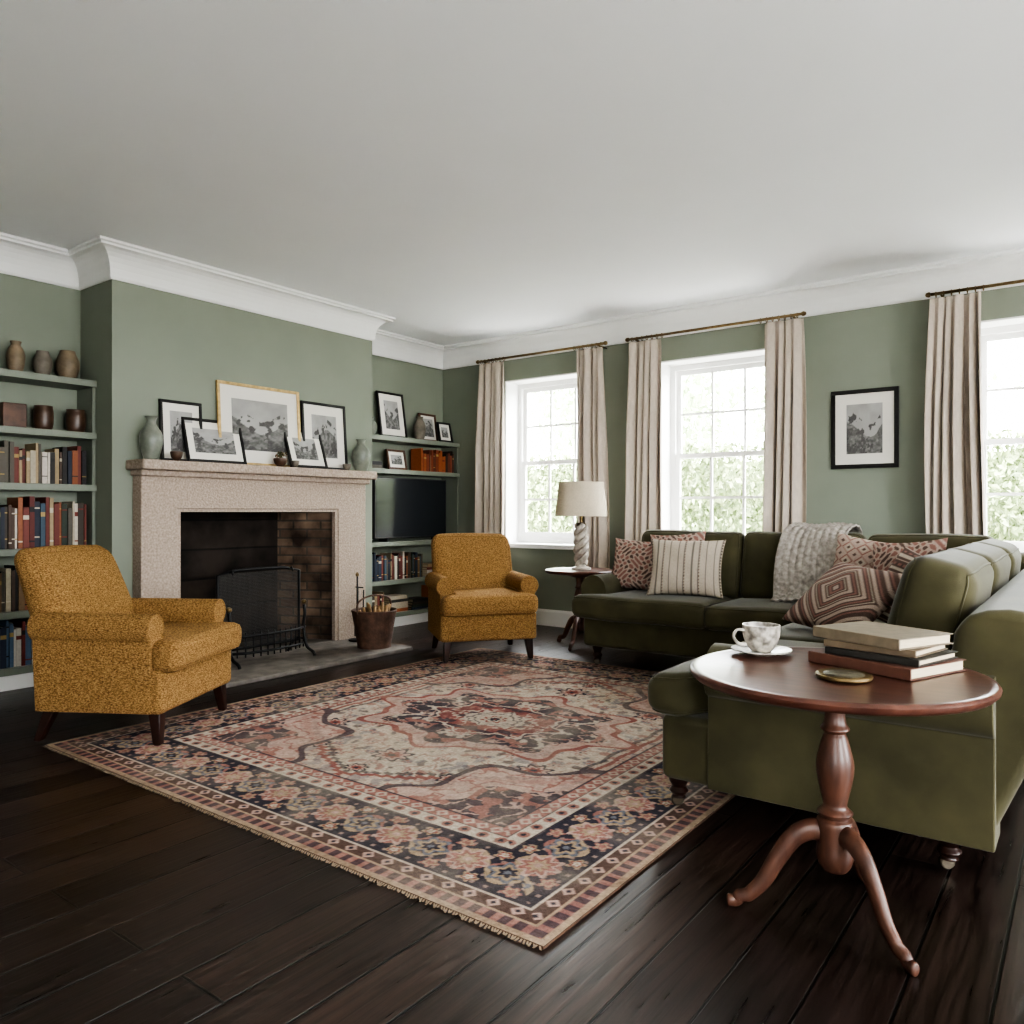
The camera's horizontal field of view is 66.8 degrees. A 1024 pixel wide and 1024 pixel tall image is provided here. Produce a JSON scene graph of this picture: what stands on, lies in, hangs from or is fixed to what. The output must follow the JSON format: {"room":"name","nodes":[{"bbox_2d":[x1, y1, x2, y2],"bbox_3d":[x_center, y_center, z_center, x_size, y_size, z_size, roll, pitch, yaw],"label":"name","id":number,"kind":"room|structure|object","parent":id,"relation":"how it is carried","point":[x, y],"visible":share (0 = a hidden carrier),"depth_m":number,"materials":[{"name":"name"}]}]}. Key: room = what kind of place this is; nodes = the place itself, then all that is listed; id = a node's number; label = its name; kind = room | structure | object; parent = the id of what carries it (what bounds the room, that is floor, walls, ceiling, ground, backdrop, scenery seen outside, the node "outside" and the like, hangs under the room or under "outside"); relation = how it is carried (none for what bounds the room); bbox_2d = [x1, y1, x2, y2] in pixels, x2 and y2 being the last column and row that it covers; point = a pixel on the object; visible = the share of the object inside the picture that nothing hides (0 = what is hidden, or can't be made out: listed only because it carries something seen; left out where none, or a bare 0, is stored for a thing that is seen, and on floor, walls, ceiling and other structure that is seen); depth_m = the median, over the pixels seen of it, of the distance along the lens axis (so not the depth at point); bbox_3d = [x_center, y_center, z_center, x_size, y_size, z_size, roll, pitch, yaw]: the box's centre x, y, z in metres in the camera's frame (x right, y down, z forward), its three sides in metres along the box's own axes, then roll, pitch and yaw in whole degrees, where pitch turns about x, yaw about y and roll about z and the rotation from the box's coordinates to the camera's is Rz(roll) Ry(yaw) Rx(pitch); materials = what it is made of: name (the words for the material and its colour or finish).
{"room":"living room","nodes":[
{"label":"living room","id":0,"kind":"room"},
{"bbox_2d":[0,273,442,623],"bbox_3d":[-3.031,-0.305,5.003,0.200,2.710,8.200,0,0,37],"label":"wall","id":1,"kind":"structure","parent":0,"point":[43,316],"depth_m":5.00,"materials":[{"name":"green paint"}]},
{"bbox_2d":[80,279,371,606],"bbox_3d":[-2.013,-0.305,5.851,0.420,2.710,2.190,0,0,37],"label":"wall","id":2,"kind":"structure","parent":0,"point":[141,346],"depth_m":5.19,"materials":[{"name":"green paint"}]},
{"bbox_2d":[0,232,1023,369],"bbox_3d":[0.209,-1.557,2.557,7.920,0.204,7.550,0,0,37],"label":"crown molding","id":3,"kind":"structure","parent":2,"relation":"attached to","point":[99,259],"depth_m":5.60,"materials":[{"name":"white paint"}]},
{"bbox_2d":[0,0,1023,345],"bbox_3d":[0.199,-1.710,2.627,8.620,0.100,8.250,0,0,37],"label":"ceiling","id":4,"kind":"structure","parent":0,"point":[454,171],"depth_m":3.51,"materials":[{"name":"paint"}]},
{"bbox_2d":[0,621,1023,1023],"bbox_3d":[0.199,1.100,2.627,8.620,0.100,8.250,0,0,37],"label":"floor","id":5,"kind":"structure","parent":0,"point":[122,902],"depth_m":1.95,"materials":[{"name":"brown wood"}]},
{"bbox_2d":[0,368,96,691],"bbox_3d":[-3.159,0.106,4.471,0.229,1.888,1.389,0,0,37],"label":"bookcase","id":6,"kind":"object","parent":5,"relation":"on","point":[18,677],"visible":0.53,"depth_m":4.77,"materials":[{"name":"paint"}]},
{"bbox_2d":[0,402,26,426],"bbox_3d":[-3.013,-0.578,4.659,0.140,0.144,0.130,0,0,37],"label":"wooden box","id":7,"kind":"object","parent":6,"relation":"on","point":[11,414],"visible":0.82,"depth_m":4.61,"materials":[{"name":"brown wood"}]},
{"bbox_2d":[6,340,24,370],"bbox_3d":[-2.995,-0.934,4.683,0.100,0.190,0.100,0,0,37],"label":"jar","id":8,"kind":"object","parent":6,"relation":"on","point":[15,354],"visible":0.85,"depth_m":4.65,"materials":[{"name":"beige ceramic"}]},
{"bbox_2d":[33,350,52,374],"bbox_3d":[-2.905,-0.916,4.803,0.106,0.155,0.106,0,0,37],"label":"jar","id":9,"kind":"object","parent":6,"relation":"on","point":[42,361],"visible":0.89,"depth_m":4.77,"materials":[{"name":"grey ceramic"}]},
{"bbox_2d":[0,440,86,668],"bbox_3d":[-3.159,0.248,4.465,0.172,1.342,1.321,0,0,37],"label":"books","id":10,"kind":"object","parent":6,"relation":"on","point":[27,521],"visible":0.6,"depth_m":4.68,"materials":[{"name":"paper"}]},
{"bbox_2d":[33,405,53,428],"bbox_3d":[-2.902,-0.581,4.807,0.110,0.150,0.110,0,0,37],"label":"crock","id":11,"kind":"object","parent":6,"relation":"on","point":[43,415],"visible":0.88,"depth_m":4.76,"materials":[{"name":"brown ceramic"}]},
{"bbox_2d":[55,350,79,377],"bbox_3d":[-2.817,-0.929,4.921,0.135,0.180,0.135,0,0,37],"label":"jar","id":12,"kind":"object","parent":6,"relation":"on","point":[67,364],"visible":0.92,"depth_m":4.88,"materials":[{"name":"beige ceramic"}]},
{"bbox_2d":[65,409,85,431],"bbox_3d":[-2.789,-0.579,4.960,0.116,0.145,0.116,0,0,37],"label":"crock","id":13,"kind":"object","parent":6,"relation":"on","point":[75,419],"visible":0.94,"depth_m":4.92,"materials":[{"name":"brown ceramic"}]},
{"bbox_2d":[126,459,412,691],"bbox_3d":[-1.720,0.360,5.582,1.190,1.380,1.975,0,0,37],"label":"stone fireplace","id":14,"kind":"object","parent":5,"relation":"on","point":[194,522],"visible":0.67,"depth_m":5.83,"materials":[{"name":"stone"}]},
{"bbox_2d":[139,416,162,458],"bbox_3d":[-2.286,-0.468,4.915,0.139,0.276,0.139,0,0,37],"label":"vase","id":15,"kind":"object","parent":14,"relation":"on","point":[150,437],"visible":0.9,"depth_m":4.87,"materials":[{"name":"green ceramic"}]},
{"bbox_2d":[170,451,182,460],"bbox_3d":[-2.163,-0.360,5.005,0.080,0.060,0.080,0,0,37],"label":"bowl","id":16,"kind":"object","parent":14,"relation":"on","point":[175,455],"visible":0.96,"depth_m":4.98,"materials":[{"name":"brown ceramic"}]},
{"bbox_2d":[158,399,202,460],"bbox_3d":[-2.210,-0.537,5.189,0.046,0.410,0.300,0,0,37],"label":"picture frame","id":17,"kind":"object","parent":14,"relation":"on","point":[170,411],"visible":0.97,"depth_m":5.15,"materials":[{"name":"black wood"}]},
{"bbox_2d":[170,410,191,451],"bbox_3d":[-2.209,-0.537,5.189,0.001,0.270,0.160,-5,-3,37],"label":"print","id":18,"kind":"object","parent":17,"relation":"attached to","point":[177,442],"depth_m":5.16},
{"bbox_2d":[181,416,246,463],"bbox_3d":[-2.052,-0.486,5.352,0.104,0.307,0.450,0,0,37],"label":"picture frame","id":19,"kind":"object","parent":14,"relation":"on","point":[205,444],"visible":0.99,"depth_m":5.33,"materials":[{"name":"white paper"}]},
{"bbox_2d":[192,428,235,454],"bbox_3d":[-2.051,-0.486,5.351,0.001,0.175,0.310,-19,-12,35],"label":"print","id":20,"kind":"object","parent":19,"relation":"attached to","point":[205,440],"depth_m":5.34},
{"bbox_2d":[126,459,376,479],"bbox_3d":[-1.773,-0.298,5.631,0.224,0.064,1.960,0,0,37],"label":"mantel shelf","id":21,"kind":"object","parent":14,"relation":"attached to","point":[137,466],"depth_m":5.35,"materials":[{"name":"stone"}]},
{"bbox_2d":[216,380,300,466],"bbox_3d":[-1.838,-0.627,5.679,0.056,0.590,0.700,0,0,37],"label":"picture frame","id":22,"kind":"object","parent":14,"relation":"on","point":[263,415],"visible":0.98,"depth_m":5.67,"materials":[{"name":"white paper"}]},
{"bbox_2d":[231,398,287,452],"bbox_3d":[-1.837,-0.627,5.679,0.001,0.366,0.476,-4,-3,37],"label":"print","id":23,"kind":"object","parent":22,"relation":"attached to","point":[263,425],"depth_m":5.68},
{"bbox_2d":[216,566,315,669],"bbox_3d":[-1.684,0.694,5.303,0.318,0.636,0.673,0,0,37],"label":"fire screen","id":24,"kind":"object","parent":14,"relation":"on","point":[297,628],"visible":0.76,"depth_m":5.35,"materials":[{"name":"black metal"}]},
{"bbox_2d":[273,458,287,465],"bbox_3d":[-1.685,-0.360,5.646,0.100,0.060,0.100,0,0,37],"label":"bowl","id":25,"kind":"object","parent":14,"relation":"on","point":[278,461],"visible":0.91,"depth_m":5.61,"materials":[{"name":"brown ceramic"}]},
{"bbox_2d":[275,451,286,457],"bbox_3d":[-1.679,-0.415,5.647,0.086,0.058,0.097,0,0,-18],"label":"dried flowers","id":26,"kind":"object","parent":25,"relation":"in","point":[280,453],"visible":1,"depth_m":5.63,"materials":[{"name":"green plant"}]},
{"bbox_2d":[291,460,298,466],"bbox_3d":[-1.607,-0.355,5.750,0.060,0.050,0.060,0,0,37],"label":"pot","id":27,"kind":"object","parent":14,"relation":"on","point":[295,463],"visible":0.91,"depth_m":5.73,"materials":[{"name":"beige ceramic"}]},
{"bbox_2d":[284,431,327,468],"bbox_3d":[-1.587,-0.484,5.960,0.123,0.301,0.350,0,0,37],"label":"picture frame","id":28,"kind":"object","parent":14,"relation":"on","point":[310,453],"visible":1,"depth_m":5.95,"materials":[{"name":"white paper"}]},
{"bbox_2d":[292,437,318,459],"bbox_3d":[-1.586,-0.484,5.959,0.001,0.175,0.210,-24,-14,34],"label":"print","id":29,"kind":"object","parent":28,"relation":"attached to","point":[306,449],"depth_m":5.96},
{"bbox_2d":[300,400,347,469],"bbox_3d":[-1.486,-0.597,6.152,0.056,0.530,0.440,0,0,37],"label":"picture frame","id":30,"kind":"object","parent":14,"relation":"on","point":[328,421],"visible":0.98,"depth_m":6.18,"materials":[{"name":"white paper"}]},
{"bbox_2d":[311,414,337,458],"bbox_3d":[-1.485,-0.597,6.152,0.001,0.336,0.246,-5,-3,37],"label":"print","id":31,"kind":"object","parent":30,"relation":"attached to","point":[325,426],"depth_m":6.17},
{"bbox_2d":[342,464,350,469],"bbox_3d":[-1.308,-0.355,6.151,0.070,0.050,0.070,0,0,37],"label":"pot","id":32,"kind":"object","parent":14,"relation":"on","point":[345,466],"visible":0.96,"depth_m":6.13,"materials":[{"name":"ceramic"}]},
{"bbox_2d":[348,572,363,641],"bbox_3d":[-1.226,0.747,6.152,0.140,0.545,0.140,0,0,37],"label":"fireplace tools","id":33,"kind":"object","parent":14,"relation":"on","point":[357,573],"visible":0.39,"depth_m":6.15,"materials":[{"name":"black metal"}]},
{"bbox_2d":[352,439,370,470],"bbox_3d":[-1.231,-0.460,6.330,0.153,0.261,0.153,0,0,37],"label":"vase","id":34,"kind":"object","parent":14,"relation":"on","point":[361,456],"visible":0.9,"depth_m":6.28,"materials":[{"name":"green ceramic"}]},
{"bbox_2d":[351,594,396,649],"bbox_3d":[-1.043,0.822,5.879,0.344,0.400,0.344,0,0,-31],"label":"basket","id":35,"kind":"object","parent":14,"relation":"on","point":[374,625],"visible":1,"depth_m":5.76,"materials":[{"name":"metal"}]},
{"bbox_2d":[43,648,735,950],"bbox_3d":[-0.085,1.046,3.901,2.699,0.007,3.113,0,0,37],"label":"rug","id":36,"kind":"object","parent":5,"relation":"on","point":[512,794],"visible":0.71,"depth_m":3.07,"materials":[{"name":"wool"},{"name":"cotton"}]},
{"bbox_2d":[14,545,241,745],"bbox_3d":[-1.858,0.601,3.796,0.824,0.874,0.741,0,0,6],"label":"armchair","id":37,"kind":"object","parent":36,"relation":"on","point":[97,648],"visible":1,"depth_m":3.49,"materials":[{"name":"yellow fabric"}]},
{"bbox_2d":[152,622,241,672],"bbox_3d":[-1.735,0.647,3.784,0.576,0.170,0.684,0,0,6],"label":"seat cushion","id":38,"kind":"object","parent":37,"relation":"on","point":[182,647],"depth_m":3.67,"materials":[{"name":"yellow fabric"}]},
{"bbox_2d":[425,533,538,662],"bbox_3d":[-0.241,0.601,5.743,0.741,0.874,0.824,0,0,-14],"label":"armchair","id":39,"kind":"object","parent":36,"relation":"on","point":[475,593],"visible":1,"depth_m":5.51,"materials":[{"name":"yellow fabric"}]},
{"bbox_2d":[441,588,537,616],"bbox_3d":[-0.210,0.647,5.623,0.684,0.170,0.576,0,0,-14],"label":"seat cushion","id":40,"kind":"object","parent":39,"relation":"on","point":[457,602],"depth_m":5.38,"materials":[{"name":"yellow fabric"}]},
{"bbox_2d":[572,530,1023,869],"bbox_3d":[1.189,0.583,4.016,2.803,0.914,2.939,0,0,37],"label":"sectional sofa","id":41,"kind":"object","parent":36,"relation":"on","point":[952,780],"visible":0.62,"depth_m":2.49,"materials":[{"name":"green fabric"}]},
{"bbox_2d":[612,538,651,589],"bbox_3d":[0.897,0.376,5.494,0.411,0.376,0.191,0,0,27],"label":"throw pillow","id":42,"kind":"object","parent":41,"relation":"on","point":[632,566],"visible":0.72,"depth_m":5.45,"materials":[{"name":"fabric"}]},
{"bbox_2d":[572,589,729,628],"bbox_3d":[0.980,0.644,5.266,0.968,0.190,0.682,0,0,37],"label":"seat cushion","id":43,"kind":"object","parent":41,"relation":"on","point":[617,608],"depth_m":5.02,"materials":[{"name":"green fabric"}]},
{"bbox_2d":[647,531,705,590],"bbox_3d":[1.130,0.349,5.341,0.441,0.446,0.184,0,0,32],"label":"throw pillow","id":44,"kind":"object","parent":41,"relation":"on","point":[700,536],"visible":0.15,"depth_m":5.32,"materials":[{"name":"fabric"}]},
{"bbox_2d":[646,539,725,597],"bbox_3d":[1.152,0.369,5.138,0.500,0.372,0.215,0,0,23],"label":"throw pillow","id":45,"kind":"object","parent":41,"relation":"on","point":[678,567],"visible":1,"depth_m":5.07,"materials":[{"name":"beige fabric"}]},
{"bbox_2d":[640,530,744,599],"bbox_3d":[1.250,0.362,5.410,0.753,0.471,0.263,0,-10,37],"label":"cushion","id":46,"kind":"object","parent":41,"relation":"on","point":[732,566],"depth_m":5.15,"materials":[{"name":"green fabric"}]},
{"bbox_2d":[648,639,824,715],"bbox_3d":[1.109,0.643,2.902,0.854,0.196,1.038,0,0,37],"label":"seat cushion","id":47,"kind":"object","parent":41,"relation":"on","point":[673,691],"depth_m":2.69,"materials":[{"name":"green fabric"}]},
{"bbox_2d":[704,598,796,632],"bbox_3d":[1.644,0.641,4.771,0.726,0.192,0.682,0,0,37],"label":"seat cushion","id":48,"kind":"object","parent":41,"relation":"on","point":[725,615],"depth_m":4.62,"materials":[{"name":"green fabric"}]},
{"bbox_2d":[740,531,866,598],"bbox_3d":[1.856,0.362,4.959,0.760,0.471,0.263,0,-10,37],"label":"cushion","id":49,"kind":"object","parent":41,"relation":"on","point":[758,549],"depth_m":5.02,"materials":[{"name":"green fabric"}]},
{"bbox_2d":[770,522,862,601],"bbox_3d":[1.928,0.306,4.886,0.449,0.483,0.697,0,0,37],"label":"knit throw blanket","id":50,"kind":"object","parent":41,"relation":"on","point":[805,552],"visible":0.65,"depth_m":4.79,"materials":[{"name":"beige fabric"}]},
{"bbox_2d":[779,619,886,642],"bbox_3d":[1.699,0.643,3.693,0.853,0.195,0.966,0,0,37],"label":"seat cushion","id":51,"kind":"object","parent":41,"relation":"on","point":[792,631],"depth_m":3.56,"materials":[{"name":"green fabric"}]},
{"bbox_2d":[782,562,901,627],"bbox_3d":[1.536,0.403,3.580,0.315,0.312,0.536,0,0,-13],"label":"throw pillow","id":52,"kind":"object","parent":41,"relation":"on","point":[846,592],"visible":0.86,"depth_m":3.49,"materials":[{"name":"fabric"}]},
{"bbox_2d":[833,532,883,568],"bbox_3d":[2.069,0.354,4.482,0.514,0.466,0.178,0,0,40],"label":"throw pillow","id":53,"kind":"object","parent":41,"relation":"on","point":[850,549],"visible":0.18,"depth_m":4.52,"materials":[{"name":"fabric"}]},
{"bbox_2d":[877,546,921,622],"bbox_3d":[1.897,0.387,3.662,0.244,0.433,0.520,0,0,-10],"label":"throw pillow","id":54,"kind":"object","parent":41,"relation":"on","point":[907,555],"visible":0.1,"depth_m":3.75,"materials":[{"name":"fabric"}]},
{"bbox_2d":[872,538,947,570],"bbox_3d":[2.129,0.353,4.191,0.179,0.438,0.455,0,0,-31],"label":"throw pillow","id":55,"kind":"object","parent":41,"relation":"on","point":[884,554],"visible":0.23,"depth_m":4.22,"materials":[{"name":"fabric"}]},
{"bbox_2d":[868,533,992,549],"bbox_3d":[2.434,0.362,4.528,0.678,0.471,0.263,0,-10,37],"label":"cushion","id":56,"kind":"object","parent":41,"relation":"on","point":[954,540],"depth_m":4.48,"materials":[{"name":"green fabric"}]},
{"bbox_2d":[887,549,993,649],"bbox_3d":[1.532,0.369,2.774,0.265,0.443,0.741,17,10,35],"label":"cushion","id":57,"kind":"object","parent":41,"relation":"on","point":[937,591],"depth_m":2.48,"materials":[{"name":"green fabric"}]},
{"bbox_2d":[951,542,1010,596],"bbox_3d":[1.992,0.369,3.391,0.266,0.443,0.799,17,10,35],"label":"cushion","id":58,"kind":"object","parent":41,"relation":"on","point":[1000,561],"depth_m":3.17,"materials":[{"name":"green fabric"}]},
{"bbox_2d":[978,539,1020,580],"bbox_3d":[2.429,0.369,3.978,0.265,0.443,0.658,17,10,35],"label":"cushion","id":59,"kind":"object","parent":41,"relation":"on","point":[1014,553],"depth_m":3.77,"materials":[{"name":"green fabric"}]},
{"bbox_2d":[372,434,459,626],"bbox_3d":[-1.026,0.180,7.333,0.229,1.740,1.363,0,0,37],"label":"bookcase","id":60,"kind":"object","parent":5,"relation":"on","point":[414,616],"visible":0.22,"depth_m":7.37,"materials":[{"name":"paint"}]},
{"bbox_2d":[372,417,376,433],"bbox_3d":[-1.265,-0.771,6.954,0.112,0.160,0.112,0,0,37],"label":"vase","id":61,"kind":"object","parent":60,"relation":"on","point":[374,425],"visible":0.38,"depth_m":6.92,"materials":[{"name":"green ceramic"}]},
{"bbox_2d":[375,390,407,437],"bbox_3d":[-1.125,-0.906,7.262,0.083,0.427,0.340,0,0,37],"label":"picture frame","id":62,"kind":"object","parent":60,"relation":"on","point":[390,406],"visible":0.99,"depth_m":7.26,"materials":[{"name":"white paper"}]},
{"bbox_2d":[383,400,399,429],"bbox_3d":[-1.125,-0.906,7.261,0.001,0.270,0.180,-11,-6,36],"label":"print","id":63,"kind":"object","parent":62,"relation":"attached to","point":[390,407],"depth_m":7.26},
{"bbox_2d":[385,449,407,469],"bbox_3d":[-1.077,-0.487,7.238,0.056,0.189,0.240,0,0,37],"label":"picture frame","id":64,"kind":"object","parent":60,"relation":"on","point":[396,459],"visible":0.99,"depth_m":7.23,"materials":[{"name":"brown wood"}]},
{"bbox_2d":[391,455,402,464],"bbox_3d":[-1.076,-0.487,7.238,0.001,0.090,0.140,-14,-8,36],"label":"print","id":65,"kind":"object","parent":64,"relation":"attached to","point":[396,459],"depth_m":7.24},
{"bbox_2d":[372,477,445,541],"bbox_3d":[-0.956,-0.024,7.335,0.120,0.585,0.960,0,0,37],"label":"television","id":66,"kind":"object","parent":60,"relation":"on","point":[401,507],"visible":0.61,"depth_m":7.26,"materials":[{"name":"black"}]},
{"bbox_2d":[372,448,453,611],"bbox_3d":[-1.031,0.154,7.321,0.174,1.529,1.278,0,0,37],"label":"books","id":67,"kind":"object","parent":60,"relation":"on","point":[396,564],"visible":0.62,"depth_m":7.30,"materials":[{"name":"paper"}]},
{"bbox_2d":[413,417,425,439],"bbox_3d":[-0.886,-0.801,7.445,0.120,0.220,0.120,0,0,37],"label":"vase","id":68,"kind":"object","parent":60,"relation":"on","point":[419,428],"visible":0.9,"depth_m":7.40,"materials":[{"name":"beige ceramic"}]},
{"bbox_2d":[418,413,437,440],"bbox_3d":[-0.828,-0.832,7.676,0.061,0.279,0.240,0,0,37],"label":"picture frame","id":69,"kind":"object","parent":60,"relation":"on","point":[431,433],"visible":0.79,"depth_m":7.70,"materials":[{"name":"white paper"}]},
{"bbox_2d":[423,418,433,436],"bbox_3d":[-0.827,-0.832,7.676,0.001,0.180,0.140,-11,-6,36],"label":"print","id":70,"kind":"object","parent":69,"relation":"attached to","point":[428,422],"depth_m":7.68},
{"bbox_2d":[436,422,452,442],"bbox_3d":[-0.671,-0.792,7.734,0.058,0.199,0.190,0,0,37],"label":"picture frame","id":71,"kind":"object","parent":60,"relation":"on","point":[444,429],"visible":1,"depth_m":7.73,"materials":[{"name":"white paper"}]},
{"bbox_2d":[441,427,448,437],"bbox_3d":[-0.670,-0.792,7.734,0.001,0.104,0.094,-14,-8,36],"label":"print","id":72,"kind":"object","parent":71,"relation":"attached to","point":[444,431],"depth_m":7.73},
{"bbox_2d":[545,567,612,650],"bbox_3d":[0.528,0.750,6.080,0.540,0.601,0.540,0,0,14],"label":"pedestal table","id":73,"kind":"object","parent":5,"relation":"on","point":[578,622],"visible":0.59,"depth_m":6.01,"materials":[{"name":"brown wood"}]},
{"bbox_2d":[555,481,606,569],"bbox_3d":[0.542,0.110,6.082,0.410,0.685,0.410,0,0,37],"label":"table lamp","id":74,"kind":"object","parent":73,"relation":"on","point":[574,498],"visible":1,"depth_m":5.94,"materials":[{"name":"white fabric"}]},
{"bbox_2d":[690,647,1002,976],"bbox_3d":[0.836,0.731,2.009,0.734,0.641,0.734,0,0,37],"label":"pedestal table","id":75,"kind":"object","parent":5,"relation":"on","point":[789,680],"visible":0.94,"depth_m":1.94,"materials":[{"name":"brown wood"}]},
{"bbox_2d":[731,622,791,656],"bbox_3d":[0.722,0.369,2.249,0.170,0.086,0.170,0,0,37],"label":"teacup","id":76,"kind":"object","parent":75,"relation":"on","point":[761,639],"visible":1,"depth_m":2.22,"materials":[{"name":"white ceramic"}]},
{"bbox_2d":[742,622,780,652],"bbox_3d":[0.722,0.365,2.249,0.106,0.078,0.106,0,0,37],"label":"cup","id":77,"kind":"object","parent":76,"relation":"on","point":[759,637],"depth_m":2.22,"materials":[{"name":"white ceramic"}]},
{"bbox_2d":[815,668,872,683],"bbox_3d":[0.823,0.406,1.925,0.132,0.013,0.132,0,0,37],"label":"coaster","id":78,"kind":"object","parent":75,"relation":"on","point":[839,675],"visible":1,"depth_m":1.90,"materials":[{"name":"gold metal"}]},
{"bbox_2d":[808,621,965,680],"bbox_3d":[0.998,0.364,2.076,0.248,0.096,0.301,0,0,-31],"label":"book stack","id":79,"kind":"object","parent":75,"relation":"on","point":[888,650],"visible":1,"depth_m":2.00,"materials":[{"name":"paper"}]},
{"bbox_2d":[443,285,1023,610],"bbox_3d":[2.570,-0.305,5.724,7.920,2.710,0.350,0,0,37],"label":"wall","id":80,"kind":"structure","parent":0,"point":[886,345],"depth_m":5.71,"materials":[{"name":"green paint"}]},
{"bbox_2d":[505,372,576,544],"bbox_3d":[0.431,-0.475,7.288,1.020,1.570,0.298,0,0,37],"label":"lining","id":81,"kind":"object","parent":80,"relation":"attached to","point":[511,387],"visible":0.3,"depth_m":7.52,"materials":[{"name":"white paint"}]},
{"bbox_2d":[518,378,577,543],"bbox_3d":[0.481,-0.475,7.356,0.996,1.546,0.070,0,0,37],"label":"window","id":82,"kind":"structure","parent":81,"relation":"in","point":[522,387],"depth_m":7.51,"materials":[{"name":"white wood"}]},
{"bbox_2d":[476,341,607,363],"bbox_3d":[0.273,-1.440,7.110,1.452,0.045,0.170,0,0,37],"label":"curtain rod","id":83,"kind":"object","parent":80,"relation":"attached to","point":[604,342],"visible":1,"depth_m":6.99,"materials":[{"name":"gold metal"}]},
{"bbox_2d":[474,362,504,534],"bbox_3d":[-0.211,-0.189,7.386,0.350,2.453,0.152,0,0,37],"label":"linen curtain","id":84,"kind":"object","parent":83,"relation":"hanging from","point":[490,430],"visible":0.7,"depth_m":7.36,"materials":[{"name":"beige fabric"}]},
{"bbox_2d":[577,347,609,579],"bbox_3d":[0.695,-0.189,6.716,0.313,2.453,0.153,0,0,37],"label":"linen curtain","id":85,"kind":"object","parent":83,"relation":"hanging from","point":[592,451],"visible":0.56,"depth_m":6.67,"materials":[{"name":"beige fabric"}]},
{"bbox_2d":[509,543,574,549],"bbox_3d":[0.326,0.319,7.147,1.100,0.042,0.051,0,0,37],"label":"sill","id":86,"kind":"structure","parent":80,"relation":"attached to","point":[512,545],"depth_m":7.15,"materials":[{"name":"white paint"}]},
{"bbox_2d":[535,609,573,627],"bbox_3d":[2.556,0.975,5.504,7.680,0.150,0.018,0,0,37],"label":"baseboard","id":87,"kind":"structure","parent":80,"relation":"attached to","point":[546,617],"depth_m":7.12,"materials":[{"name":"white paint"}]},
{"bbox_2d":[661,348,764,529],"bbox_3d":[1.730,-0.475,6.320,1.020,1.570,0.298,0,0,37],"label":"lining","id":88,"kind":"object","parent":80,"relation":"attached to","point":[665,365],"visible":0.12,"depth_m":6.56,"materials":[{"name":"white paint"}]},
{"bbox_2d":[671,355,764,534],"bbox_3d":[1.780,-0.475,6.387,0.996,1.546,0.070,0,0,37],"label":"window","id":89,"kind":"structure","parent":88,"relation":"in","point":[674,369],"depth_m":6.48,"materials":[{"name":"white wood"}]},
{"bbox_2d":[625,311,805,341],"bbox_3d":[1.584,-1.440,6.133,1.482,0.045,0.170,0,0,37],"label":"curtain rod","id":90,"kind":"object","parent":80,"relation":"attached to","point":[803,313],"visible":0.99,"depth_m":6.02,"materials":[{"name":"gold metal"}]},
{"bbox_2d":[625,339,661,541],"bbox_3d":[1.076,-0.189,6.427,0.352,2.453,0.146,0,0,37],"label":"linen curtain","id":91,"kind":"object","parent":90,"relation":"hanging from","point":[643,479],"visible":0.56,"depth_m":6.39,"materials":[{"name":"beige fabric"}]},
{"bbox_2d":[762,318,806,531],"bbox_3d":[1.996,-0.189,5.742,0.345,2.453,0.146,0,0,37],"label":"linen curtain","id":92,"kind":"object","parent":90,"relation":"hanging from","point":[785,421],"visible":0.65,"depth_m":5.71,"materials":[{"name":"beige fabric"}]},
{"bbox_2d":[831,386,898,468],"bbox_3d":[2.513,-0.595,5.535,0.450,0.565,0.020,0,0,37],"label":"picture frame","id":93,"kind":"object","parent":80,"relation":"attached to","point":[864,422],"visible":1,"depth_m":5.53,"materials":[{"name":"black wood"}]},
{"bbox_2d":[846,402,882,453],"bbox_3d":[2.512,-0.595,5.534,0.240,0.355,0.001,0,0,37],"label":"print","id":94,"kind":"object","parent":93,"relation":"attached to","point":[864,422],"depth_m":5.53},
{"bbox_2d":[925,279,1023,297],"bbox_3d":[3.396,-1.440,4.782,1.502,0.045,0.170,0,0,37],"label":"curtain rod","id":95,"kind":"object","parent":80,"relation":"attached to","point":[942,293],"visible":0.97,"depth_m":5.01,"materials":[{"name":"gold metal"}]},
{"bbox_2d":[924,291,985,534],"bbox_3d":[2.901,-0.189,5.070,0.358,2.453,0.145,0,0,37],"label":"linen curtain","id":96,"kind":"object","parent":95,"relation":"hanging from","point":[954,481],"visible":0.57,"depth_m":5.07,"materials":[{"name":"beige fabric"}]},
{"bbox_2d":[981,316,1023,328],"bbox_3d":[3.526,-0.475,4.981,1.020,1.570,0.298,0,0,37],"label":"lining","id":97,"kind":"object","parent":80,"relation":"attached to","point":[1016,320],"visible":0.02,"depth_m":5.11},
{"bbox_2d":[981,324,1023,551],"bbox_3d":[3.576,-0.475,5.049,0.996,1.546,0.070,0,0,37],"label":"window","id":98,"kind":"structure","parent":97,"relation":"in","point":[1019,327],"depth_m":5.27,"materials":[{"name":"white wood"}]},
{"label":"outside","id":99,"kind":"structure","parent":0,"visible":0},
{"bbox_3d":[5.976,1.475,8.018,80.000,0.150,100.000,0,0,37],"label":"ground","id":100,"kind":"structure","parent":99,"visible":0},
{"bbox_2d":[529,371,743,467],"bbox_3d":[2.532,-1.603,16.682,4.821,6.020,5.281,0,0,24],"label":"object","id":101,"kind":"object","parent":100,"relation":"on","point":[696,385],"visible":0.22,"depth_m":15.92,"materials":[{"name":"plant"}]},
{"bbox_2d":[527,426,1023,540],"bbox_3d":[3.244,0.267,9.367,14.092,2.256,1.902,0,0,37],"label":"foliage","id":102,"kind":"object","parent":100,"relation":"on","point":[1005,469],"visible":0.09,"depth_m":9.22,"materials":[{"name":"green plant"}]},
{"bbox_2d":[739,366,998,439],"bbox_3d":[6.823,-1.402,14.972,4.334,5.618,4.632,0,0,37],"label":"tree","id":103,"kind":"object","parent":100,"relation":"on","point":[761,387],"visible":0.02,"depth_m":15.19,"materials":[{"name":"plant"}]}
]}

